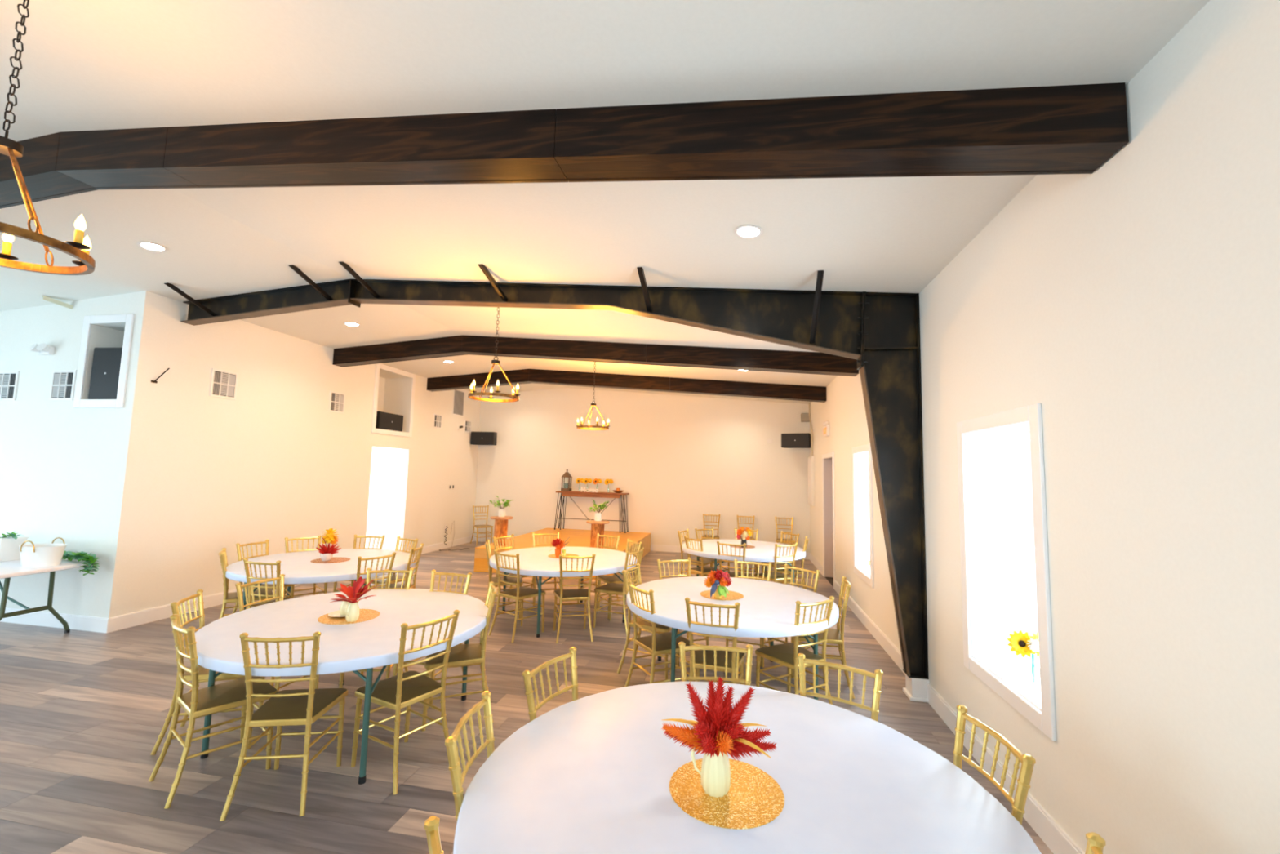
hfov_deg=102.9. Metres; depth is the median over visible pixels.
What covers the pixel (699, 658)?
chair
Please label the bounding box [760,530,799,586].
chair
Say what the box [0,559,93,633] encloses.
folding table
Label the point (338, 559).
placemat
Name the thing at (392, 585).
chair
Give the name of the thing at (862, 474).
window
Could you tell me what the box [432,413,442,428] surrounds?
air vent
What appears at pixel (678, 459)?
wall
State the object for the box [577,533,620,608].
chair
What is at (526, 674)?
chair
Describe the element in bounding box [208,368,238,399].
air vent
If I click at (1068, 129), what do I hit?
ceiling beam
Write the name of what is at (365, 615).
placemat
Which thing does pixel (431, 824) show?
chair
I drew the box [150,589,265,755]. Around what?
chair
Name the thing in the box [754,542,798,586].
chair
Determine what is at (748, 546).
placemat
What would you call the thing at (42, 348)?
emergency light
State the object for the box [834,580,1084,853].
baseboard
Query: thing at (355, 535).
chair
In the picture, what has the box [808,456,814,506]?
electrical panel
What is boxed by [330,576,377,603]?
bouquet
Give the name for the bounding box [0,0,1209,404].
ceiling
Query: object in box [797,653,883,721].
chair
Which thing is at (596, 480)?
sunflower
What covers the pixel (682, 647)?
chair
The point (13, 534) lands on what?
greenery
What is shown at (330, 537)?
bouquet
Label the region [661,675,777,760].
bouquet
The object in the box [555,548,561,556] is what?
vase
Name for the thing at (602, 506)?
leafy branches
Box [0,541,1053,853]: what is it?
floor
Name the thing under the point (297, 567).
round table
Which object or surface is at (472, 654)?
chair
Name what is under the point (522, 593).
chair
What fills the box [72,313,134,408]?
trim
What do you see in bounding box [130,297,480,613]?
wall
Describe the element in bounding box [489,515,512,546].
pedestal
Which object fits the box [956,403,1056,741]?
window
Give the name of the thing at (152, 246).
diffuser
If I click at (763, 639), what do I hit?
chair
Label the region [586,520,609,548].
pedestal
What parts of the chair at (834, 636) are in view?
seat, post, rail, post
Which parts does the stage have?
deck panel, deck panel, deck panel, deck panel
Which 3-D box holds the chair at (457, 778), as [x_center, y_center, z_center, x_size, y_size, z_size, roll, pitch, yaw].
[-0.441,1.533,1.859,0.489,0.928,0.410,1,-5,2]
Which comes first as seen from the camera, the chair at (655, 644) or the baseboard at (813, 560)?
the chair at (655, 644)
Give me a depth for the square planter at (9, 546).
5.39 m
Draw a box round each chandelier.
[0,0,95,275]
[467,306,519,402]
[575,361,609,430]
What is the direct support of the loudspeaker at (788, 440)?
attached to the wall at (678, 459)
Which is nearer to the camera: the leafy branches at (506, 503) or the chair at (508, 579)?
the chair at (508, 579)
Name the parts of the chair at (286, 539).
post, rail, rail, post, leg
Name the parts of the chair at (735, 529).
post, post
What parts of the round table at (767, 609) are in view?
leg, leg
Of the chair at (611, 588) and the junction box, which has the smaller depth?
the chair at (611, 588)
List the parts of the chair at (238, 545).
post, rail, rail, post, seat, leg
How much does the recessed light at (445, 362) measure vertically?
0.020 m
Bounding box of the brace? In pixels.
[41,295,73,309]
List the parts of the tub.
handle, handle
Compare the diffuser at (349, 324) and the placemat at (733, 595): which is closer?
the placemat at (733, 595)
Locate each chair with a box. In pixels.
[148,613,277,808]
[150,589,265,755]
[217,547,272,618]
[219,631,348,821]
[232,538,295,613]
[233,573,319,691]
[243,558,288,608]
[284,534,327,597]
[333,533,385,592]
[338,568,413,688]
[351,609,459,794]
[355,551,395,588]
[363,536,418,586]
[376,542,423,588]
[392,568,471,704]
[421,581,497,731]
[423,815,444,853]
[444,690,494,820]
[470,505,493,546]
[484,539,523,617]
[488,549,546,642]
[492,533,535,608]
[522,646,578,721]
[530,532,559,604]
[553,553,595,643]
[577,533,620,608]
[593,546,644,634]
[596,538,642,618]
[617,563,679,679]
[624,580,696,686]
[657,557,708,664]
[677,528,711,577]
[678,640,753,685]
[684,535,724,576]
[684,597,746,684]
[694,527,730,576]
[702,513,719,538]
[716,541,751,578]
[725,559,772,666]
[733,528,759,579]
[736,515,755,540]
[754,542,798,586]
[755,595,834,704]
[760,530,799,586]
[760,564,822,678]
[774,516,795,543]
[776,536,808,589]
[793,576,854,698]
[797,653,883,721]
[952,704,1035,825]
[1084,831,1106,853]
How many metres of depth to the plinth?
4.25 m
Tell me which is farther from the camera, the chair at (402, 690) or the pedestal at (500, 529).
the pedestal at (500, 529)
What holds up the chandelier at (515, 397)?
hanging from the ceiling
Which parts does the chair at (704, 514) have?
post, seat, post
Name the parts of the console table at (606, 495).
hairpin leg, hairpin leg, hairpin leg, hairpin leg, rail, hairpin leg, hairpin leg, hairpin leg, hairpin leg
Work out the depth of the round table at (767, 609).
4.14 m
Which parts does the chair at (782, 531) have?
seat, post, rail, post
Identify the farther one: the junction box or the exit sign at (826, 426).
the junction box
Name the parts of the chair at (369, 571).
leg, post, leg, rail, rail, post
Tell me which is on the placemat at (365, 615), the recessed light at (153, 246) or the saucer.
the saucer
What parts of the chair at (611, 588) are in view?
leg, leg, seat, post, rail, post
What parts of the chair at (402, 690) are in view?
leg, seat, post, leg, rail, rail, rail, rail, post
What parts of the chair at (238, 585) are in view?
post, rail, rail, post, leg, leg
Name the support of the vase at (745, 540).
on the placemat at (748, 546)
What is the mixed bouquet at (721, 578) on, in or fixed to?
in the vase at (717, 595)
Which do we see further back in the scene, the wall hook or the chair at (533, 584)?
the chair at (533, 584)
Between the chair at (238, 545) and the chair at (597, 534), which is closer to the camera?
the chair at (238, 545)
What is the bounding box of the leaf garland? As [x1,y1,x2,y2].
[62,551,99,575]
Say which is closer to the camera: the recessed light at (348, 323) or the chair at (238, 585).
the chair at (238, 585)
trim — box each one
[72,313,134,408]
[371,363,415,437]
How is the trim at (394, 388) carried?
attached to the wall at (272, 462)
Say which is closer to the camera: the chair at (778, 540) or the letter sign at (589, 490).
the chair at (778, 540)
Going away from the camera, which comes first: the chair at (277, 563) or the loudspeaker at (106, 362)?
the chair at (277, 563)
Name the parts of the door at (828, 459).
casing, head casing, casing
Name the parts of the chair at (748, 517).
post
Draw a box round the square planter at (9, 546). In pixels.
[0,536,29,561]
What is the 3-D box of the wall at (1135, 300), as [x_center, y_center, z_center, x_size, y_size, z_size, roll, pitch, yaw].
[2.256,0.378,2.631,0.300,3.492,18.070,0,-5,11]
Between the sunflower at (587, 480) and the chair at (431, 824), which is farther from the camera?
the sunflower at (587, 480)
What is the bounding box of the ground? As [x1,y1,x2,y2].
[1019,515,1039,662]
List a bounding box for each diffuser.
[141,243,164,250]
[345,323,358,325]
[737,226,759,236]
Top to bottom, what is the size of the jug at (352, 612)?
0.136 m
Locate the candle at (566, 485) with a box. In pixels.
[564,483,568,488]
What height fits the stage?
0.420 m
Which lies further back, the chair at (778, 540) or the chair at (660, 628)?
the chair at (778, 540)
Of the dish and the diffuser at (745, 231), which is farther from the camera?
the dish
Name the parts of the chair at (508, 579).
post, post, seat, leg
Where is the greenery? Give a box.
[1,530,22,539]
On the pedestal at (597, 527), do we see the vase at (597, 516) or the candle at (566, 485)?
the vase at (597, 516)
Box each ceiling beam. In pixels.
[0,82,1128,208]
[332,335,858,376]
[426,368,826,402]
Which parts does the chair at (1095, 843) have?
rail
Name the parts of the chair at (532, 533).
post, rail, post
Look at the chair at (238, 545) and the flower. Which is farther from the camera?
the chair at (238, 545)
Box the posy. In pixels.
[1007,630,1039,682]
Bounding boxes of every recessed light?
[137,241,167,252]
[343,321,359,326]
[443,360,454,363]
[733,224,763,238]
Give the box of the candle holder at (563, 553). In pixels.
[561,549,565,556]
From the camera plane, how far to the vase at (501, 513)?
9.51 m
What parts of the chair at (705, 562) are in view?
post, post, seat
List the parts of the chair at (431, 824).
rail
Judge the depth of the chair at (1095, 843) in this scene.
1.32 m
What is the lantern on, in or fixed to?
on the console table at (606, 495)
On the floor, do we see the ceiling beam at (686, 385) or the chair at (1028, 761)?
the chair at (1028, 761)
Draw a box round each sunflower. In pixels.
[575,477,583,484]
[583,477,592,491]
[592,478,602,488]
[604,478,613,489]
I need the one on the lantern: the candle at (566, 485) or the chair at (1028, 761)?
the candle at (566, 485)
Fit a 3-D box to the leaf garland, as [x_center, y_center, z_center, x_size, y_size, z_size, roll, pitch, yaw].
[-6.022,1.435,5.426,0.790,0.235,0.190,0,-5,20]
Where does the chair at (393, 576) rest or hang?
on the floor
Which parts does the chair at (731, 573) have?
post, rail, rail, seat, post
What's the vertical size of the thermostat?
0.100 m
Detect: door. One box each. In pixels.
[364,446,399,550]
[822,451,835,588]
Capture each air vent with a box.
[0,370,19,400]
[48,369,77,400]
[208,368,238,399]
[328,391,345,413]
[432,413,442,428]
[452,389,465,417]
[464,419,471,432]
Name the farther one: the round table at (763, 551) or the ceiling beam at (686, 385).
the ceiling beam at (686, 385)
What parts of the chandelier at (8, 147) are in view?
flame bulb, drip plate, rod, rod, drip plate, flame bulb, drip plate, flame bulb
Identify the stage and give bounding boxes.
[473,527,650,579]
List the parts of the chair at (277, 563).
post, rail, rail, rail, rail, seat, post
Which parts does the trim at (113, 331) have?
casing, sill casing, head casing, casing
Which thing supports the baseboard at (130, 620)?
attached to the wall at (272, 462)
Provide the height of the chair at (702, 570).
0.928 m
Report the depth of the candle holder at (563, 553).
6.41 m
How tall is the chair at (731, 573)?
0.928 m
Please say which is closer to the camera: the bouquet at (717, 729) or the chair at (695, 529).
the bouquet at (717, 729)
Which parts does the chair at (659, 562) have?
post, rail, rail, post, leg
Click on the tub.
(32, 554)
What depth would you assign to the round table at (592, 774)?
1.76 m
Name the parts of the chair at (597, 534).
leg, post, rail, rail, post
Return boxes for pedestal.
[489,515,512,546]
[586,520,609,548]
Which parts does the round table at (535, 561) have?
leg, leg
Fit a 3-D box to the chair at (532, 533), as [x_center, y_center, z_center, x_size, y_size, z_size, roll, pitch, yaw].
[-1.329,1.990,7.242,0.410,0.928,0.489,3,-5,-18]
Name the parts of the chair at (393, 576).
seat, post, rail, post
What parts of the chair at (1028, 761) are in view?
post, rail, rail, post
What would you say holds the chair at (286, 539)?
on the floor
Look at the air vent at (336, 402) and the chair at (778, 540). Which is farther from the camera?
the chair at (778, 540)
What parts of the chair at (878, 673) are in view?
post, rail, rail, post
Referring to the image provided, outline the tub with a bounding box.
[18,537,66,566]
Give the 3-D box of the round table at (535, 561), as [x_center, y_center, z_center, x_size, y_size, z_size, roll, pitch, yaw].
[-0.966,2.015,6.428,1.829,0.745,1.828,5,-6,-34]
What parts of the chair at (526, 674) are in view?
post, rail, rail, post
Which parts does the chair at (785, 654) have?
leg, leg, seat, post, rail, rail, rail, rail, post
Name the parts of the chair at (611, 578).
leg, leg, seat, post, rail, post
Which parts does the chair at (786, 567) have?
leg, post, leg, rail, rail, post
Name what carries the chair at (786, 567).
on the floor
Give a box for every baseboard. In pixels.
[0,607,110,632]
[108,583,302,632]
[404,535,474,555]
[473,534,809,559]
[809,552,822,575]
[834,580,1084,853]
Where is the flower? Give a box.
[1018,640,1026,646]
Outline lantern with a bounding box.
[560,468,572,491]
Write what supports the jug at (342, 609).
on the saucer
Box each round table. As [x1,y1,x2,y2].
[188,588,488,784]
[225,548,415,609]
[453,681,1041,853]
[488,546,636,637]
[626,576,839,699]
[681,538,805,586]
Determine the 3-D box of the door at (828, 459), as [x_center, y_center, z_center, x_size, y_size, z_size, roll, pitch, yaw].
[3.479,1.594,8.996,0.320,2.258,1.156,0,-5,11]
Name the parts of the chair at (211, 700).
post, rail, post, rail, rail, rail, seat, leg, leg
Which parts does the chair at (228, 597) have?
post, post, seat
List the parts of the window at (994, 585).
casing, head casing, sill casing, frame, meeting rail, casing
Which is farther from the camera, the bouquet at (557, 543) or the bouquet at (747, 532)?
the bouquet at (747, 532)
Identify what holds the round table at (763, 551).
on the floor
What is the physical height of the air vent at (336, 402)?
0.340 m
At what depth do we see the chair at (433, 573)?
4.46 m
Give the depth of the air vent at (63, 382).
5.85 m
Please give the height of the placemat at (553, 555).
0.003 m
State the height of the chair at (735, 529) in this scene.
0.928 m
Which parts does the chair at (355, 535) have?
leg, post, rail, post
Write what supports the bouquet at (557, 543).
in the vase at (557, 553)
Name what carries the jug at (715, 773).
on the placemat at (753, 798)
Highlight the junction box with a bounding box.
[800,413,810,422]
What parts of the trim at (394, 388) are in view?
casing, sill casing, head casing, casing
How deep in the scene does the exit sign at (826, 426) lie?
9.05 m
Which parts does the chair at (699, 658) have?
post, leg, rail, rail, rail, rail, seat, post, leg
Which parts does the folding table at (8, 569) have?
leg, leg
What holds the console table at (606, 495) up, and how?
on the stage
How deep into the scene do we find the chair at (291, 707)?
2.77 m
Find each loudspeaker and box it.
[88,347,122,399]
[375,411,403,431]
[471,431,497,445]
[781,433,810,448]
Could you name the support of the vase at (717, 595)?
on the placemat at (733, 595)
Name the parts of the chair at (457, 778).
post, rail, rail, post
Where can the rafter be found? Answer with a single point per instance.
(880, 331)
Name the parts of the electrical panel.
panel door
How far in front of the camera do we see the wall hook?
5.86 m
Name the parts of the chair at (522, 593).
post, rail, rail, rail, rail, post, leg, seat, leg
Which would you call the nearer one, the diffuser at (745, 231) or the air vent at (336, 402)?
the diffuser at (745, 231)
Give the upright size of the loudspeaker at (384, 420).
0.330 m
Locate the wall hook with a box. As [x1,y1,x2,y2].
[151,368,169,382]
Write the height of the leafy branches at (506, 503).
0.325 m
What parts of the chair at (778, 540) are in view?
post, seat, post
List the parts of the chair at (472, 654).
leg, seat, post, post, rail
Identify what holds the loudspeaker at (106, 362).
in the trim at (113, 331)
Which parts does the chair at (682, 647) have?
post, rail, rail, post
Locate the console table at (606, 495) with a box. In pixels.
[554,490,629,533]
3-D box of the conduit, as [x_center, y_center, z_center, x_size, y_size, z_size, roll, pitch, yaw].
[3.743,0.036,11.177,0.030,1.203,0.470,0,-5,11]
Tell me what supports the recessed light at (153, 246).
in the ceiling
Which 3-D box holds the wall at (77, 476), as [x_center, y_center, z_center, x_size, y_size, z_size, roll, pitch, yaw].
[-7.323,0.315,6.022,3.517,3.748,0.200,0,-5,11]
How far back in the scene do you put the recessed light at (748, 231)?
3.69 m
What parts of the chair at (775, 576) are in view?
seat, post, rail, rail, rail, post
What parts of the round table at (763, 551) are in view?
leg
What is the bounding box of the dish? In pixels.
[612,489,623,493]
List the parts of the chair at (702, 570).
post, rail, post, seat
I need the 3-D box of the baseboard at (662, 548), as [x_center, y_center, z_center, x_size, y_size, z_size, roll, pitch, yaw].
[-0.213,2.839,12.114,8.143,0.150,0.018,0,-5,11]
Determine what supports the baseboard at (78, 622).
attached to the wall at (77, 476)
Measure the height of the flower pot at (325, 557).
0.085 m
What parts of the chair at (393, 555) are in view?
post, rail, rail, rail, post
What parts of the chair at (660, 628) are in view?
post, rail, post, seat, leg, leg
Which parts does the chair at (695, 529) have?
post, seat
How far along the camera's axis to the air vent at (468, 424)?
12.58 m
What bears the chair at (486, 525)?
on the floor
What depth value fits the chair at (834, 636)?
4.38 m
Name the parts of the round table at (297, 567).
leg, leg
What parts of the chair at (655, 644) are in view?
post, rail, rail, rail, rail, post, seat, leg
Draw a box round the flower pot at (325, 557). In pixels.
[320,552,333,560]
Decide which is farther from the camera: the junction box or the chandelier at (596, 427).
the junction box
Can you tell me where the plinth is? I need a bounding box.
[902,673,928,702]
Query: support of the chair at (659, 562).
on the floor
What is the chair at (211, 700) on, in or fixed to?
on the floor
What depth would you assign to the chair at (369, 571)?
4.54 m
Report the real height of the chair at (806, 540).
0.928 m
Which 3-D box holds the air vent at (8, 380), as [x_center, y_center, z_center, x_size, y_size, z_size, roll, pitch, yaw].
[-7.489,-0.484,6.021,0.360,0.350,0.012,0,-5,11]
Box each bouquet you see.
[315,528,341,554]
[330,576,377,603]
[551,537,568,551]
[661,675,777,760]
[703,568,732,597]
[735,526,752,543]
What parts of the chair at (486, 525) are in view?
post, leg, seat, post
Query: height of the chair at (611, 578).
0.928 m
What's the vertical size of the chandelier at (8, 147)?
1.197 m
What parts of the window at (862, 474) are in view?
casing, head casing, sill casing, casing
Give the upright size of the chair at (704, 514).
0.928 m
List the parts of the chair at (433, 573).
leg, leg, post, rail, rail, post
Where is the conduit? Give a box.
[808,402,813,455]
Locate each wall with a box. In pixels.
[0,290,165,617]
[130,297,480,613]
[474,387,809,552]
[809,0,1279,853]
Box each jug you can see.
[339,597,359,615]
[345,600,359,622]
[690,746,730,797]
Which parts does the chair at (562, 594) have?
leg, post, seat, rail, rail, rail, rail, leg, post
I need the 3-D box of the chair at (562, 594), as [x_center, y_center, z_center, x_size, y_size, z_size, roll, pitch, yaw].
[-0.747,1.871,5.736,0.410,0.928,0.489,3,-5,-14]
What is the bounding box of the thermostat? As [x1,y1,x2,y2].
[767,439,772,443]
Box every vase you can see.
[497,508,505,516]
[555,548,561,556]
[594,511,601,521]
[714,585,722,599]
[741,537,746,547]
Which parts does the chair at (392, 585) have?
seat, post, rail, post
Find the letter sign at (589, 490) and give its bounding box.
[581,486,598,492]
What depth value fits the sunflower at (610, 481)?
12.08 m
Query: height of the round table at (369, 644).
0.745 m
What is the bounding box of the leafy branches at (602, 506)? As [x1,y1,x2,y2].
[587,499,608,512]
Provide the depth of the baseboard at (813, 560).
10.27 m
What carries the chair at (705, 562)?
on the floor
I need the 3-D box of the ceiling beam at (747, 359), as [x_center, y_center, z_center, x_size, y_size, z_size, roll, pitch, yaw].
[-1.044,-1.075,7.720,8.139,0.686,0.203,0,-5,11]
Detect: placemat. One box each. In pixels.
[310,556,350,563]
[317,608,379,624]
[547,553,578,558]
[669,758,784,828]
[700,590,743,599]
[728,544,755,548]
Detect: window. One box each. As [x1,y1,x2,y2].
[852,443,874,587]
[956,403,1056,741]
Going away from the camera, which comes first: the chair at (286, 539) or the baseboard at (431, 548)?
the chair at (286, 539)
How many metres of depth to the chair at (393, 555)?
5.25 m
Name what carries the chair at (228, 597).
on the floor
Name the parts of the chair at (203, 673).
post, rail, rail, post, seat, leg, leg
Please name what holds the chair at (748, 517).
on the floor
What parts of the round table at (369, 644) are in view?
leg, leg, leg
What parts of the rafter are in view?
ridge plate, web plate, plate, plate, plate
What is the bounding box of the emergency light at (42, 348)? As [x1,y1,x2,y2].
[29,342,54,355]
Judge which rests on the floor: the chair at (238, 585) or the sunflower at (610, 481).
the chair at (238, 585)
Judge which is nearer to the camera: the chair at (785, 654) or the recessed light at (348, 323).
the chair at (785, 654)
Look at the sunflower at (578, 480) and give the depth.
12.22 m
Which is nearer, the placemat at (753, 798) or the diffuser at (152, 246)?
the placemat at (753, 798)
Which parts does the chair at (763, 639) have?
leg, post, rail, rail, leg, post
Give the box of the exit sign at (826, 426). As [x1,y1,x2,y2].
[822,421,830,436]
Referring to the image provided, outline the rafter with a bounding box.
[164,262,928,679]
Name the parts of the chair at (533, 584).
post, rail, post, seat, leg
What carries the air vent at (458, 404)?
in the wall at (272, 462)
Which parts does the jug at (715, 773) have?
handle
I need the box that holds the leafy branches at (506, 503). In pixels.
[488,495,514,508]
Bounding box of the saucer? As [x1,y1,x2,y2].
[328,609,345,617]
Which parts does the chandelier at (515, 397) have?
rod, rod, rod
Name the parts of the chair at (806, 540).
seat, post, post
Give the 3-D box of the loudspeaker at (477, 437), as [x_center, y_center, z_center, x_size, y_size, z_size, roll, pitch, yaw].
[-3.873,0.294,12.797,0.600,0.320,0.402,1,-5,8]
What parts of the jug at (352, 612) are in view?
handle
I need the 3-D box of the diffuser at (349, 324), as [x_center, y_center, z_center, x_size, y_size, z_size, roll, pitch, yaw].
[-4.079,-1.452,7.221,0.158,0.001,0.158,-4,-6,11]
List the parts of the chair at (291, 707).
post, leg, rail, rail, rail, rail, seat, post, leg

